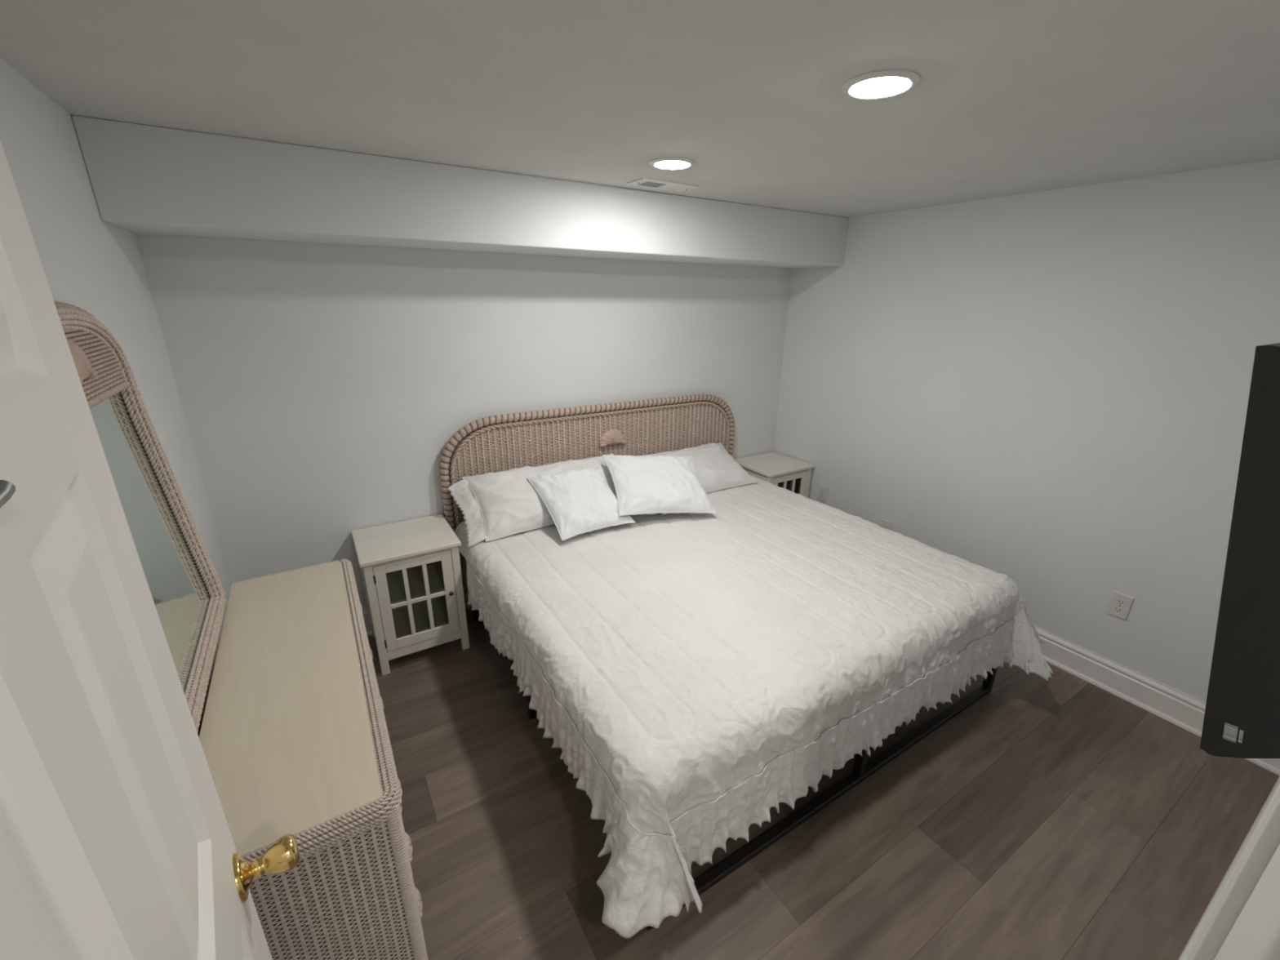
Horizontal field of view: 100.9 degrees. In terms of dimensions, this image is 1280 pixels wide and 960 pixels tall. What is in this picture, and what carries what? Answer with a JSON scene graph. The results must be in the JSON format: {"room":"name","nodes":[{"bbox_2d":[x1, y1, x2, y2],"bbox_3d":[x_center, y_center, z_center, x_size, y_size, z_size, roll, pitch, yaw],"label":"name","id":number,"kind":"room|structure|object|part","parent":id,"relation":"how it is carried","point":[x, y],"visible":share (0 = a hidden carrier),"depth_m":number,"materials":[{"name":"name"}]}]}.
{"room":"bedroom","nodes":[
{"label":"bedroom","id":0,"kind":"room"},
{"bbox_2d":[0,58,231,737],"bbox_3d":[-1.185,0.286,1.064,0.120,2.220,3.061,-11,22,-30],"label":"wall","id":1,"kind":"structure","parent":0,"point":[95,265],"depth_m":1.49,"materials":[{"name":"paint"}]},
{"bbox_2d":[71,115,848,268],"bbox_3d":[-0.292,-1.260,2.594,3.433,0.276,0.431,-11,22,-30],"label":"soffit","id":2,"kind":"structure","parent":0,"point":[144,179],"depth_m":2.02,"materials":[{"name":"paint"}]},
{"bbox_2d":[134,232,791,610],"bbox_3d":[-0.449,-0.420,3.132,3.433,2.220,0.120,-11,22,-30],"label":"wall","id":3,"kind":"structure","parent":0,"point":[323,388],"depth_m":2.56,"materials":[{"name":"paint"}]},
{"bbox_2d":[362,583,471,635],"bbox_3d":[-0.422,0.562,3.406,3.433,0.145,0.026,-11,22,-30],"label":"baseboard","id":4,"kind":"structure","parent":3,"relation":"attached to","point":[365,612],"depth_m":2.81,"materials":[{"name":"paint"}]},
{"bbox_2d":[0,0,1279,217],"bbox_3d":[0.685,-0.911,1.047,3.673,0.100,4.376,-11,22,-30],"label":"ceiling","id":5,"kind":"structure","parent":0,"point":[1011,97],"depth_m":1.24,"materials":[{"name":"paint"}]},
{"bbox_2d":[626,177,699,192],"bbox_3d":[0.103,-1.315,2.361,0.300,0.010,0.144,-11,22,-30],"label":"ceiling vent","id":6,"kind":"object","parent":5,"relation":"in","point":[642,182],"visible":1,"depth_m":2.35,"materials":[{"name":"metal"}]},
{"bbox_2d":[649,156,694,169],"bbox_3d":[0.120,-1.181,1.976,0.170,0.013,0.170,-11,22,-30],"label":"recessed light","id":7,"kind":"object","parent":5,"relation":"in","point":[666,162],"visible":1,"depth_m":1.94,"materials":[{"name":"plastic"}]},
{"bbox_2d":[655,160,688,168],"bbox_3d":[0.120,-1.179,1.977,0.128,0.009,0.128,-11,22,-30],"label":"diffuser","id":8,"kind":"object","parent":7,"relation":"attached to","point":[659,164],"depth_m":1.96,"materials":[{"name":"white plastic"}]},
{"bbox_2d":[841,68,920,99],"bbox_3d":[0.560,-0.918,1.234,0.170,0.013,0.170,-11,22,-30],"label":"recessed light","id":9,"kind":"object","parent":5,"relation":"in","point":[883,83],"visible":1,"depth_m":1.21,"materials":[{"name":"plastic"}]},
{"bbox_2d":[850,76,910,97],"bbox_3d":[0.560,-0.916,1.234,0.128,0.009,0.128,-11,22,-30],"label":"diffuser","id":10,"kind":"object","parent":9,"relation":"attached to","point":[868,86],"depth_m":1.22,"materials":[{"name":"white plastic"}]},
{"bbox_2d":[367,607,1279,959],"bbox_3d":[0.656,1.238,1.790,6.589,0.050,4.376,-11,22,-30],"label":"floor","id":11,"kind":"structure","parent":0,"point":[1061,817],"depth_m":1.79,"materials":[{"name":"wood"}]},
{"bbox_2d":[199,558,428,959],"bbox_3d":[-0.992,0.862,1.630,0.392,0.737,1.272,-11,22,-30],"label":"dresser","id":12,"kind":"object","parent":11,"relation":"on","point":[294,738],"visible":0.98,"depth_m":1.20,"materials":[{"name":"whitewashed wicker"},{"name":"pale wood"}]},
{"bbox_2d":[53,301,226,732],"bbox_3d":[-1.186,0.100,1.229,0.106,0.980,0.978,-11,22,-30],"label":"mirror","id":13,"kind":"object","parent":12,"relation":"on","point":[187,591],"visible":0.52,"depth_m":1.39,"materials":[{"name":"wicker"}]},
{"bbox_2d":[86,376,210,693],"bbox_3d":[-1.193,0.154,1.243,0.004,0.768,0.884,-14,24,-29],"label":"mirror glass","id":14,"kind":"object","parent":13,"relation":"attached to","point":[179,583],"depth_m":1.40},
{"bbox_3d":[-0.588,0.738,1.278,0.018,0.055,0.081,-11,22,-30],"label":"drawer pull","id":15,"kind":"part","parent":12,"relation":"part of","materials":[{"name":"wicker"}]},
{"bbox_3d":[-0.529,1.021,1.230,0.025,0.700,0.024,-11,22,-30],"label":"corner post","id":16,"kind":"part","parent":12,"relation":"part of","materials":[{"name":"wicker"}]},
{"bbox_3d":[-0.591,0.920,1.341,0.018,0.055,0.081,-11,22,-30],"label":"drawer pull","id":17,"kind":"part","parent":12,"relation":"part of","materials":[{"name":"wicker"}]},
{"bbox_3d":[-0.593,1.114,1.408,0.018,0.055,0.081,-11,22,-30],"label":"drawer pull","id":18,"kind":"part","parent":12,"relation":"part of","materials":[{"name":"wicker"}]},
{"bbox_2d":[351,514,469,675],"bbox_3d":[-1.148,0.563,2.673,0.437,0.607,0.419,-11,22,-30],"label":"nightstand","id":19,"kind":"object","parent":11,"relation":"on","point":[411,569],"visible":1,"depth_m":2.56,"materials":[{"name":"paint"}]},
{"bbox_3d":[-1.403,0.553,2.726,0.036,0.585,0.036,-11,22,-30],"label":"leg","id":20,"kind":"part","parent":19,"relation":"part of","materials":[{"name":"paint"}]},
{"bbox_3d":[-1.316,0.567,2.572,0.012,0.510,0.310,-11,22,-30],"label":"panel","id":21,"kind":"part","parent":19,"relation":"part of","materials":[{"name":"paint"}]},
{"bbox_3d":[-1.220,0.651,2.449,0.036,0.585,0.036,-11,22,-30],"label":"leg","id":22,"kind":"part","parent":19,"relation":"part of","materials":[{"name":"paint"}]},
{"bbox_3d":[-1.245,0.485,2.813,0.341,0.510,0.008,-11,22,-30],"label":"panel","id":23,"kind":"part","parent":19,"relation":"part of","materials":[{"name":"white wood"}]},
{"bbox_2d":[375,560,444,607],"bbox_3d":[-1.157,0.518,2.674,0.377,0.014,0.326,-11,22,-30],"label":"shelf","id":24,"kind":"object","parent":19,"relation":"attached to","point":[395,582],"depth_m":2.66,"materials":[{"name":"white wood"}]},
{"bbox_3d":[-1.054,0.352,2.446,0.341,0.014,0.018,-11,22,-30],"label":"rail","id":25,"kind":"part","parent":19,"relation":"part of","materials":[{"name":"paint"}]},
{"bbox_2d":[380,595,448,649],"bbox_3d":[-1.160,0.733,2.749,0.377,0.015,0.326,-11,22,-30],"label":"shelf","id":26,"kind":"object","parent":19,"relation":"attached to","point":[420,609],"depth_m":2.78,"materials":[{"name":"white wood"}]},
{"bbox_3d":[-1.056,0.573,2.520,0.337,0.448,0.019,-11,22,-30],"label":"door","id":27,"kind":"part","parent":19,"relation":"part of","materials":[{"name":"paint"}]},
{"bbox_3d":[-0.900,0.590,2.637,0.036,0.585,0.036,-11,22,-30],"label":"leg","id":28,"kind":"part","parent":19,"relation":"part of","materials":[{"name":"paint"}]},
{"bbox_2d":[439,393,734,608],"bbox_3d":[-0.189,0.073,3.333,2.008,1.124,0.080,-11,22,-30],"label":"headboard","id":29,"kind":"object","parent":11,"relation":"on","point":[550,436],"visible":0.51,"depth_m":3.09,"materials":[{"name":"wicker"}]},
{"bbox_2d":[472,609,997,930],"bbox_3d":[0.352,0.729,2.677,1.905,0.325,1.837,-11,22,-30],"label":"platform bed","id":30,"kind":"object","parent":11,"relation":"on","point":[862,770],"visible":0.16,"depth_m":1.94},
{"bbox_3d":[-0.920,0.629,2.933,0.030,0.264,0.032,-11,22,-30],"label":"leg","id":31,"kind":"part","parent":30,"relation":"part of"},
{"bbox_3d":[-0.465,0.875,2.239,0.030,0.264,0.032,-11,22,-30],"label":"leg","id":32,"kind":"part","parent":30,"relation":"part of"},
{"bbox_2d":[465,559,1001,827],"bbox_3d":[0.339,0.463,2.588,1.910,0.234,1.840,-11,22,-30],"label":"mattress","id":33,"kind":"object","parent":30,"relation":"on","point":[465,559],"visible":0.02,"depth_m":1.74,"materials":[{"name":"fabric"}]},
{"bbox_2d":[454,475,1053,938],"bbox_3d":[0.441,0.509,2.575,2.372,0.393,2.124,-11,22,-30],"label":"comforter","id":34,"kind":"object","parent":33,"relation":"on","point":[688,652],"visible":0.92,"depth_m":1.89,"materials":[{"name":"fabric"}]},
{"bbox_2d":[447,453,617,547],"bbox_3d":[-0.488,0.077,2.860,0.980,0.284,0.369,-11,22,-30],"label":"bed pillow","id":35,"kind":"object","parent":34,"relation":"on","point":[496,505],"visible":0.64,"depth_m":2.69,"materials":[{"name":"fabric"}]},
{"bbox_2d":[526,465,635,540],"bbox_3d":[-0.309,0.100,2.752,0.414,0.244,0.421,-11,22,-31],"label":"bed pillow","id":36,"kind":"object","parent":34,"relation":"on","point":[578,501],"visible":0.99,"depth_m":2.68,"materials":[{"name":"fabric"}]},
{"bbox_2d":[602,454,716,515],"bbox_3d":[0.104,0.022,2.914,0.571,0.279,0.405,-6,20,-17],"label":"bed pillow","id":37,"kind":"object","parent":34,"relation":"on","point":[650,484],"visible":1,"depth_m":2.83,"materials":[{"name":"fabric"}]},
{"bbox_2d":[640,442,758,493],"bbox_3d":[0.334,-0.050,3.352,0.906,0.269,0.394,-11,22,-31],"label":"bed pillow","id":38,"kind":"object","parent":34,"relation":"on","point":[717,469],"visible":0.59,"depth_m":3.33,"materials":[{"name":"fabric"}]},
{"bbox_3d":[0.460,0.502,2.438,2.067,0.098,1.631,-11,22,-30],"label":"seam cord","id":39,"kind":"part","parent":34,"relation":"part of","materials":[{"name":"fabric"}]},
{"bbox_3d":[0.828,0.990,1.956,0.030,0.264,0.032,-11,22,-30],"label":"leg","id":40,"kind":"part","parent":30,"relation":"part of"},
{"bbox_3d":[1.624,0.838,2.424,0.030,0.264,0.032,-11,22,-30],"label":"leg","id":41,"kind":"part","parent":30,"relation":"part of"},
{"bbox_2d":[734,451,814,497],"bbox_3d":[0.953,0.161,3.909,0.437,0.607,0.419,-11,22,-30],"label":"nightstand","id":42,"kind":"object","parent":11,"relation":"on","point":[792,474],"visible":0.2,"depth_m":3.75,"materials":[{"name":"paint"}]},
{"bbox_3d":[0.784,0.166,3.808,0.012,0.510,0.310,-11,22,-30],"label":"panel","id":43,"kind":"part","parent":42,"relation":"part of","materials":[{"name":"paint"}]},
{"bbox_3d":[0.880,0.249,3.685,0.036,0.585,0.036,-11,22,-30],"label":"leg","id":44,"kind":"part","parent":42,"relation":"part of","materials":[{"name":"paint"}]},
{"bbox_3d":[0.971,0.093,3.682,0.075,0.175,0.003,-11,22,-30],"label":"pane","id":45,"kind":"part","parent":42,"relation":"part of","materials":[{"name":"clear glass"}]},
{"bbox_3d":[1.045,0.079,3.726,0.075,0.175,0.003,-11,22,-30],"label":"pane","id":46,"kind":"part","parent":42,"relation":"part of","materials":[{"name":"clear glass"}]},
{"bbox_3d":[1.046,-0.050,3.682,0.341,0.014,0.018,-11,22,-30],"label":"rail","id":47,"kind":"part","parent":42,"relation":"part of","materials":[{"name":"paint"}]},
{"bbox_3d":[1.045,0.171,3.756,0.337,0.448,0.019,-11,22,-30],"label":"door","id":48,"kind":"part","parent":42,"relation":"part of","materials":[{"name":"paint"}]},
{"bbox_3d":[1.119,0.065,3.769,0.075,0.175,0.003,-11,22,-30],"label":"pane","id":49,"kind":"part","parent":42,"relation":"part of","materials":[{"name":"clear glass"}]},
{"bbox_3d":[1.200,0.188,3.874,0.036,0.585,0.036,-11,22,-30],"label":"leg","id":50,"kind":"part","parent":42,"relation":"part of","materials":[{"name":"paint"}]},
{"bbox_2d":[773,159,1279,702],"bbox_3d":[1.836,-0.291,2.843,0.120,2.220,3.061,-11,22,-30],"label":"wall","id":51,"kind":"structure","parent":0,"point":[1048,391],"depth_m":2.48,"materials":[{"name":"paint"}]},
{"bbox_2d":[817,484,827,502],"bbox_3d":[1.297,0.096,3.754,0.010,0.116,0.072,-11,22,-30],"label":"wall outlet","id":52,"kind":"object","parent":51,"relation":"attached to","point":[822,494],"visible":1,"depth_m":3.75,"materials":[{"name":"plastic"}]},
{"bbox_2d":[880,519,892,530],"bbox_3d":[1.567,0.313,3.366,0.010,0.116,0.072,-11,22,-30],"label":"wall outlet","id":53,"kind":"object","parent":51,"relation":"attached to","point":[885,524],"visible":0.37,"depth_m":3.35,"materials":[{"name":"plastic"}]},
{"bbox_2d":[1106,591,1133,620],"bbox_3d":[2.183,0.572,2.403,0.010,0.116,0.072,-11,22,-30],"label":"wall outlet","id":54,"kind":"object","parent":51,"relation":"attached to","point":[1120,604],"visible":1,"depth_m":2.40,"materials":[{"name":"plastic"}]},
{"bbox_2d":[1113,606,1123,613],"bbox_3d":[2.180,0.591,2.408,0.003,0.025,0.033,-11,22,-30],"label":"receptacle","id":55,"kind":"object","parent":54,"relation":"attached to","point":[1116,609],"depth_m":2.41,"materials":[{"name":"plastic"}]},
{"bbox_2d":[1115,598,1125,605],"bbox_3d":[2.181,0.553,2.395,0.003,0.025,0.033,-11,22,-30],"label":"receptacle","id":56,"kind":"object","parent":54,"relation":"attached to","point":[1119,602],"depth_m":2.39,"materials":[{"name":"plastic"}]},
{"bbox_2d":[1034,626,1279,775],"bbox_3d":[1.762,0.682,3.139,0.026,0.145,2.821,-11,22,-30],"label":"baseboard","id":57,"kind":"structure","parent":51,"relation":"attached to","point":[1183,710],"depth_m":2.41,"materials":[{"name":"paint"}]},
{"bbox_3d":[1.099,0.416,0.775,3.433,2.220,0.120,-11,22,-30],"label":"wall","id":58,"kind":"structure","parent":0,"visible":0},
{"bbox_2d":[0,140,299,959],"bbox_3d":[-0.370,0.579,0.460,0.182,2.030,0.815,-14,24,-36],"label":"door","id":59,"kind":"structure","parent":58,"relation":"in","point":[117,842],"depth_m":0.41,"materials":[{"name":"paint"}]},
{"bbox_3d":[-0.462,-0.181,0.330,0.035,0.260,0.220,-14,24,-36],"label":"panel","id":60,"kind":"part","parent":59,"relation":"part of","materials":[{"name":"paint"}]},
{"bbox_3d":[-0.267,0.329,0.242,0.035,0.477,0.220,-14,24,-36],"label":"panel","id":61,"kind":"part","parent":59,"relation":"part of","materials":[{"name":"paint"}]},
{"bbox_3d":[-0.467,0.245,0.477,0.035,0.477,0.220,-14,24,-36],"label":"panel","id":62,"kind":"part","parent":59,"relation":"part of","materials":[{"name":"paint"}]},
{"bbox_3d":[-0.476,0.953,0.722,0.035,0.720,0.220,-14,24,-36],"label":"panel","id":63,"kind":"part","parent":59,"relation":"part of","materials":[{"name":"paint"}]},
{"bbox_3d":[-0.545,0.562,0.778,0.070,0.049,0.049,-14,24,-36],"label":"knob","id":64,"kind":"part","parent":59,"relation":"part of","materials":[{"name":"gold metal"}]},
{"bbox_2d":[1177,775,1279,959],"bbox_3d":[1.566,1.257,1.471,2.216,0.145,0.026,-11,22,-30],"label":"baseboard","id":65,"kind":"structure","parent":58,"relation":"attached to","point":[1217,893],"depth_m":1.66,"materials":[{"name":"paint"}]},
{"bbox_2d":[1184,783,1279,959],"bbox_3d":[0.266,0.611,0.307,0.918,2.098,0.136,-11,22,-30],"label":"trim","id":66,"kind":"structure","parent":58,"relation":"attached to","point":[1243,922],"depth_m":0.50,"materials":[{"name":"paint"}]},
{"bbox_2d":[1200,342,1279,758],"bbox_3d":[1.371,0.050,1.039,1.081,0.635,0.191,-11,22,-30],"label":"television","id":67,"kind":"object","parent":58,"relation":"attached to","point":[1242,720],"visible":1,"depth_m":0.78,"materials":[{"name":"black plastic"}]}
]}

